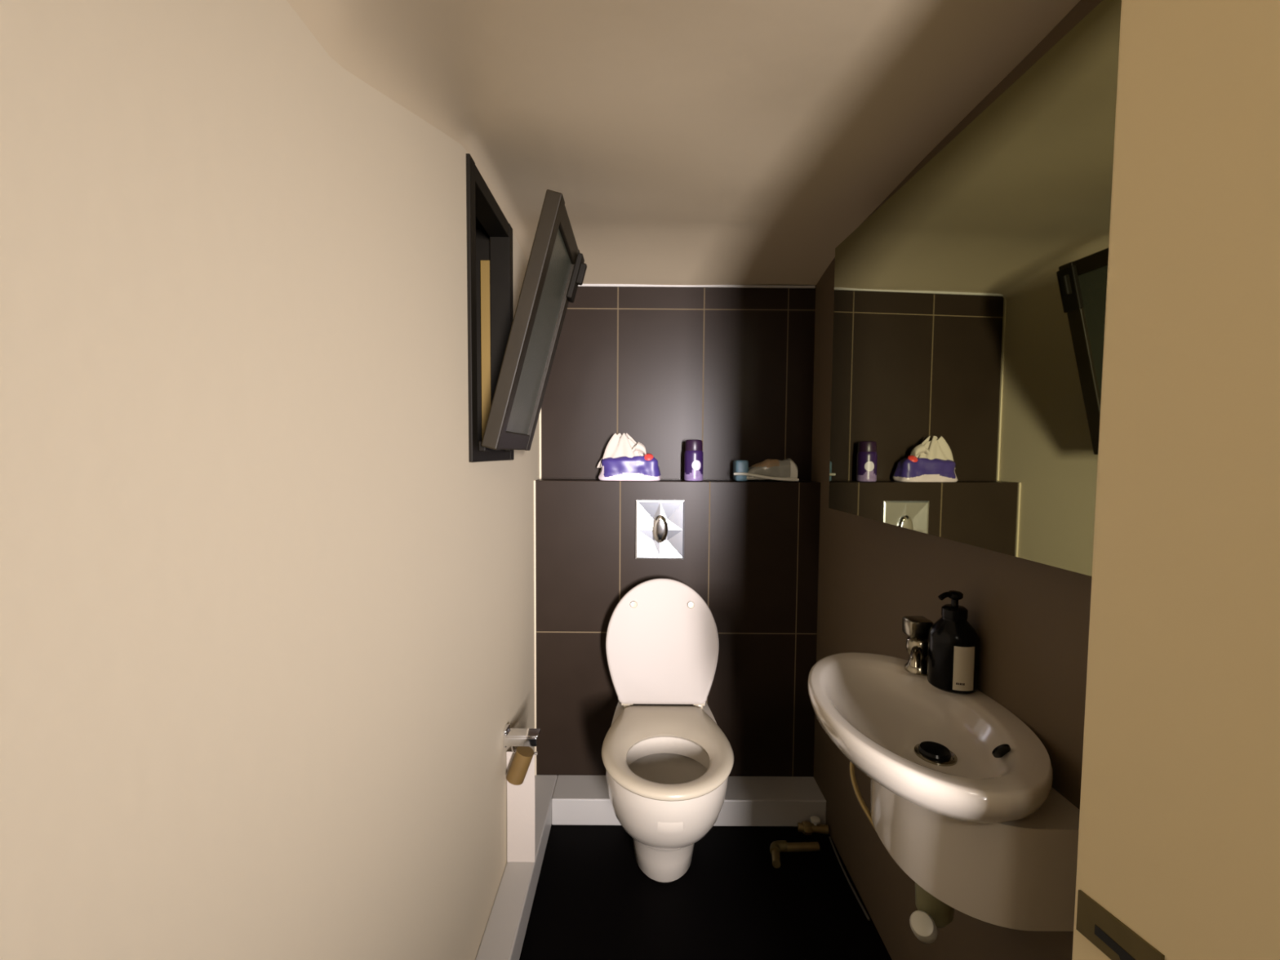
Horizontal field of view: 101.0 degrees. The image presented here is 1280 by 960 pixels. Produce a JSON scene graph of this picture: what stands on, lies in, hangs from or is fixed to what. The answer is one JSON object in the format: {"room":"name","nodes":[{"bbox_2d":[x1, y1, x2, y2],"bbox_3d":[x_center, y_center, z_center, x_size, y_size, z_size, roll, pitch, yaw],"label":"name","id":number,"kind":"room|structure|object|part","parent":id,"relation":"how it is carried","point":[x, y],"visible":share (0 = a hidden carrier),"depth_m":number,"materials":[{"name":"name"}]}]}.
{"room":"bathroom","nodes":[
{"label":"bathroom","id":0,"kind":"room"},
{"bbox_2d":[0,0,539,959],"bbox_3d":[-0.435,-0.040,-0.252,0.160,2.500,4.500,0,3,0],"label":"wall","id":1,"kind":"structure","parent":0,"point":[267,614],"depth_m":0.47,"materials":[{"name":"beige paint"}]},
{"bbox_2d":[475,774,557,959],"bbox_3d":[-0.324,1.122,0.644,0.078,0.088,2.370,0,3,0],"label":"baseboard","id":2,"kind":"structure","parent":1,"relation":"attached to","point":[504,935],"depth_m":1.33,"materials":[{"name":"grey paint"}]},
{"bbox_2d":[502,724,540,755],"bbox_3d":[-0.313,0.694,1.396,0.094,0.074,0.053,0,3,0],"label":"paper holder","id":3,"kind":"object","parent":1,"relation":"attached to","point":[512,737],"visible":0.93,"depth_m":1.38,"materials":[{"name":"silver metal"}]},
{"bbox_3d":[-0.355,0.679,1.402,0.010,0.045,0.040,0,3,0],"label":"wall plate","id":4,"kind":"part","parent":3,"relation":"part of","materials":[{"name":"silver metal"}]},
{"bbox_2d":[506,746,534,862],"bbox_3d":[-0.320,0.871,1.402,0.078,0.334,0.054,0,3,0],"label":"toilet roll","id":5,"kind":"object","parent":3,"relation":"on","point":[520,776],"visible":0.99,"depth_m":1.43,"materials":[{"name":"beige paper"}]},
{"bbox_3d":[-0.313,0.707,1.403,0.083,0.047,0.008,0,3,0],"label":"arm","id":6,"kind":"part","parent":3,"relation":"part of","materials":[{"name":"silver metal"}]},
{"bbox_2d":[466,153,586,462],"bbox_3d":[-0.325,-0.356,1.258,0.366,0.624,0.362,0,3,0],"label":"window","id":7,"kind":"structure","parent":1,"relation":"in","point":[510,359],"depth_m":1.25,"materials":[{"name":"black wood"}]},
{"bbox_3d":[-0.371,-0.357,1.258,0.053,0.622,0.360,0,3,0],"label":"frame","id":8,"kind":"part","parent":7,"relation":"part of","materials":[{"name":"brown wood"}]},
{"bbox_3d":[-0.246,-0.338,1.264,0.171,0.534,0.342,0,3,0],"label":"sash","id":9,"kind":"part","parent":7,"relation":"part of","materials":[{"name":"black wood"}]},
{"bbox_3d":[-0.246,-0.338,1.264,0.132,0.449,0.258,0,3,0],"label":"pane","id":10,"kind":"part","parent":7,"relation":"part of","materials":[{"name":"grey glass"}]},
{"bbox_2d":[533,480,536,775],"bbox_3d":[-0.356,0.509,1.796,0.005,1.017,0.006,0,3,0],"label":"trim","id":11,"kind":"structure","parent":1,"relation":"attached to","point":[535,537],"depth_m":1.79,"materials":[{"name":"beige paint"}]},
{"bbox_2d":[535,479,820,777],"bbox_3d":[0.122,0.554,1.851,0.962,1.105,0.100,0,3,0],"label":"wall","id":12,"kind":"structure","parent":0,"point":[751,548],"depth_m":1.79,"materials":[{"name":"brown tile"}]},
{"bbox_2d":[596,433,661,480],"bbox_3d":[-0.038,-0.080,1.815,0.223,0.161,0.092,0,3,0],"label":"pack","id":13,"kind":"object","parent":12,"relation":"on","point":[624,459],"visible":1,"depth_m":1.78,"materials":[{"name":"purple"}]},
{"bbox_2d":[635,499,684,559],"bbox_3d":[0.067,0.167,1.770,0.163,0.199,0.020,0,3,0],"label":"flush plate","id":14,"kind":"object","parent":12,"relation":"attached to","point":[660,523],"visible":1,"depth_m":1.77,"materials":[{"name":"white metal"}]},
{"bbox_2d":[551,774,826,826],"bbox_3d":[0.158,1.068,1.762,0.884,0.088,0.130,0,3,0],"label":"baseboard","id":15,"kind":"structure","parent":12,"relation":"attached to","point":[576,799],"depth_m":1.70,"materials":[{"name":"grey paint"}]},
{"bbox_2d":[684,439,703,480],"bbox_3d":[0.184,-0.068,1.814,0.065,0.140,0.066,0,3,0],"label":"can","id":16,"kind":"object","parent":12,"relation":"on","point":[693,454],"visible":1,"depth_m":1.79,"materials":[{"name":"purple metal"}]},
{"bbox_2d":[733,458,799,481],"bbox_3d":[0.425,-0.035,1.814,0.218,0.078,0.088,0,3,0],"label":"pack","id":17,"kind":"object","parent":12,"relation":"on","point":[786,469],"visible":1,"depth_m":1.78,"materials":[{"name":"grey"}]},
{"bbox_2d":[541,284,815,480],"bbox_3d":[0.125,0.126,1.939,1.002,1.950,0.120,0,3,0],"label":"wall","id":18,"kind":"structure","parent":0,"point":[731,370],"depth_m":1.85,"materials":[{"name":"brown tile"}]},
{"bbox_2d":[539,408,541,479],"bbox_3d":[-0.350,-0.339,1.852,0.006,0.671,0.006,0,3,0],"label":"trim","id":19,"kind":"structure","parent":18,"relation":"attached to","point":[540,409],"depth_m":1.86,"materials":[{"name":"beige paint"}]},
{"bbox_2d":[577,284,815,288],"bbox_3d":[0.129,-0.674,1.835,0.958,0.008,0.006,0,3,0],"label":"trim","id":20,"kind":"structure","parent":18,"relation":"attached to","point":[582,285],"depth_m":1.83,"materials":[{"name":"grey paint"}]},
{"bbox_2d":[286,0,1079,284],"bbox_3d":[0.131,-0.646,0.973,1.002,0.308,1.770,0,3,0],"label":"ceiling","id":21,"kind":"structure","parent":0,"point":[682,142],"depth_m":0.94,"materials":[{"name":"paint"}]},
{"bbox_2d":[519,824,891,959],"bbox_3d":[0.641,1.256,-0.186,2.500,0.080,4.700,0,3,0],"label":"floor","id":22,"kind":"structure","parent":0,"point":[593,900],"depth_m":1.41,"materials":[{"name":"black tile"}]},
{"bbox_2d":[601,578,733,883],"bbox_3d":[0.070,0.729,1.507,0.362,0.790,0.604,0,3,0],"label":"toilet","id":23,"kind":"object","parent":22,"relation":"on","point":[668,762],"visible":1,"depth_m":1.51,"materials":[{"name":"beige ceramic"}]},
{"bbox_3d":[0.071,0.511,1.690,0.362,0.374,0.115,0,3,0],"label":"lid","id":24,"kind":"part","parent":23,"relation":"part of","materials":[{"name":"beige plastic"}]},
{"bbox_3d":[0.071,0.922,1.526,0.328,0.402,0.586,0,3,0],"label":"bowl","id":25,"kind":"part","parent":23,"relation":"part of","materials":[{"name":"beige ceramic"}]},
{"bbox_3d":[0.072,0.715,1.423,0.348,0.022,0.436,0,3,0],"label":"seat","id":26,"kind":"part","parent":23,"relation":"part of","materials":[{"name":"beige plastic"}]},
{"bbox_2d":[769,840,819,868],"bbox_3d":[0.462,1.109,1.569,0.157,0.030,0.085,0,3,0],"label":"pipe elbow","id":27,"kind":"object","parent":22,"relation":"on","point":[777,846],"visible":1,"depth_m":1.58,"materials":[{"name":"gold metal"}]},
{"bbox_2d":[828,835,870,920],"bbox_3d":[0.588,1.122,1.502,0.010,0.013,0.286,0,3,0],"label":"cable","id":28,"kind":"object","parent":22,"relation":"on","point":[829,837],"visible":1,"depth_m":1.48,"materials":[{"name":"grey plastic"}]},
{"bbox_2d":[811,0,1102,959],"bbox_3d":[0.668,-0.107,1.206,0.120,2.500,1.360,0,3,0],"label":"wall","id":29,"kind":"structure","parent":0,"point":[1030,620],"depth_m":1.07,"materials":[{"name":"brown paint"}]},
{"bbox_2d":[797,815,828,835],"bbox_3d":[0.546,1.091,1.665,0.094,0.054,0.040,0,3,0],"label":"shutoff valve","id":30,"kind":"object","parent":29,"relation":"attached to","point":[807,828],"visible":1,"depth_m":1.65,"materials":[{"name":"gold metal"}]},
{"bbox_3d":[0.552,1.077,1.663,0.030,0.025,0.030,0,3,0],"label":"valve knob","id":31,"kind":"part","parent":30,"relation":"part of","materials":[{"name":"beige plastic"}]},
{"bbox_2d":[807,652,1079,931],"bbox_3d":[0.450,0.482,0.888,0.306,0.222,0.474,0,3,0],"label":"washbasin","id":32,"kind":"object","parent":29,"relation":"attached to","point":[963,800],"visible":0.94,"depth_m":0.75,"materials":[{"name":"beige ceramic"}]},
{"bbox_2d":[849,760,875,831],"bbox_3d":[0.421,0.570,0.898,0.036,0.104,0.218,0,3,-9],"label":"supply hose","id":33,"kind":"object","parent":32,"relation":"attached to","point":[866,811],"visible":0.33,"depth_m":0.96,"materials":[{"name":"gold metal"}]},
{"bbox_2d":[902,616,933,675],"bbox_3d":[0.529,0.318,0.995,0.053,0.102,0.095,1,3,15],"label":"tap","id":34,"kind":"object","parent":32,"relation":"on","point":[917,628],"visible":0.97,"depth_m":1.00,"materials":[{"name":"silver metal"}]},
{"bbox_3d":[0.515,0.329,0.985,0.018,0.032,0.069,2,3,31],"label":"spout","id":35,"kind":"part","parent":34,"relation":"part of","materials":[{"name":"silver metal"}]},
{"bbox_3d":[0.534,0.286,1.016,0.044,0.040,0.040,0,3,0],"label":"handle","id":36,"kind":"part","parent":34,"relation":"part of","materials":[{"name":"silver metal"}]},
{"bbox_3d":[0.450,0.415,0.884,0.306,0.080,0.474,0,3,0],"label":"basin bowl","id":37,"kind":"part","parent":32,"relation":"part of","materials":[{"name":"beige ceramic"}]},
{"bbox_2d":[909,882,954,943],"bbox_3d":[0.515,0.670,0.887,0.176,0.157,0.071,-1,3,-19],"label":"trap","id":38,"kind":"object","parent":32,"relation":"attached to","point":[932,913],"visible":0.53,"depth_m":0.86,"materials":[{"name":"plastic"}]},
{"bbox_2d":[926,590,979,694],"bbox_3d":[0.565,0.285,0.950,0.080,0.173,0.080,0,3,0],"label":"soap bottle","id":39,"kind":"object","parent":32,"relation":"on","point":[953,643],"visible":1,"depth_m":0.93,"materials":[{"name":"black plastic"}]},
{"bbox_2d":[828,0,1121,576],"bbox_3d":[0.559,-0.243,0.966,0.099,0.684,0.874,0,3,0],"label":"wall mirror","id":40,"kind":"object","parent":29,"relation":"attached to","point":[969,306],"visible":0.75,"depth_m":0.80,"materials":[{"name":"beige mirror"}]},
{"bbox_2d":[1071,0,1279,959],"bbox_3d":[0.595,-0.063,0.325,0.265,2.500,0.416,0,3,0],"label":"door","id":41,"kind":"structure","parent":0,"point":[1179,831],"depth_m":0.44,"materials":[{"name":"paint"}]},
{"bbox_2d":[1075,889,1164,959],"bbox_3d":[0.457,0.443,0.507,0.003,0.058,0.087,0,3,0],"label":"strike plate","id":42,"kind":"object","parent":41,"relation":"attached to","point":[1100,926],"visible":1,"depth_m":0.51,"materials":[{"name":"metal"}]}
]}

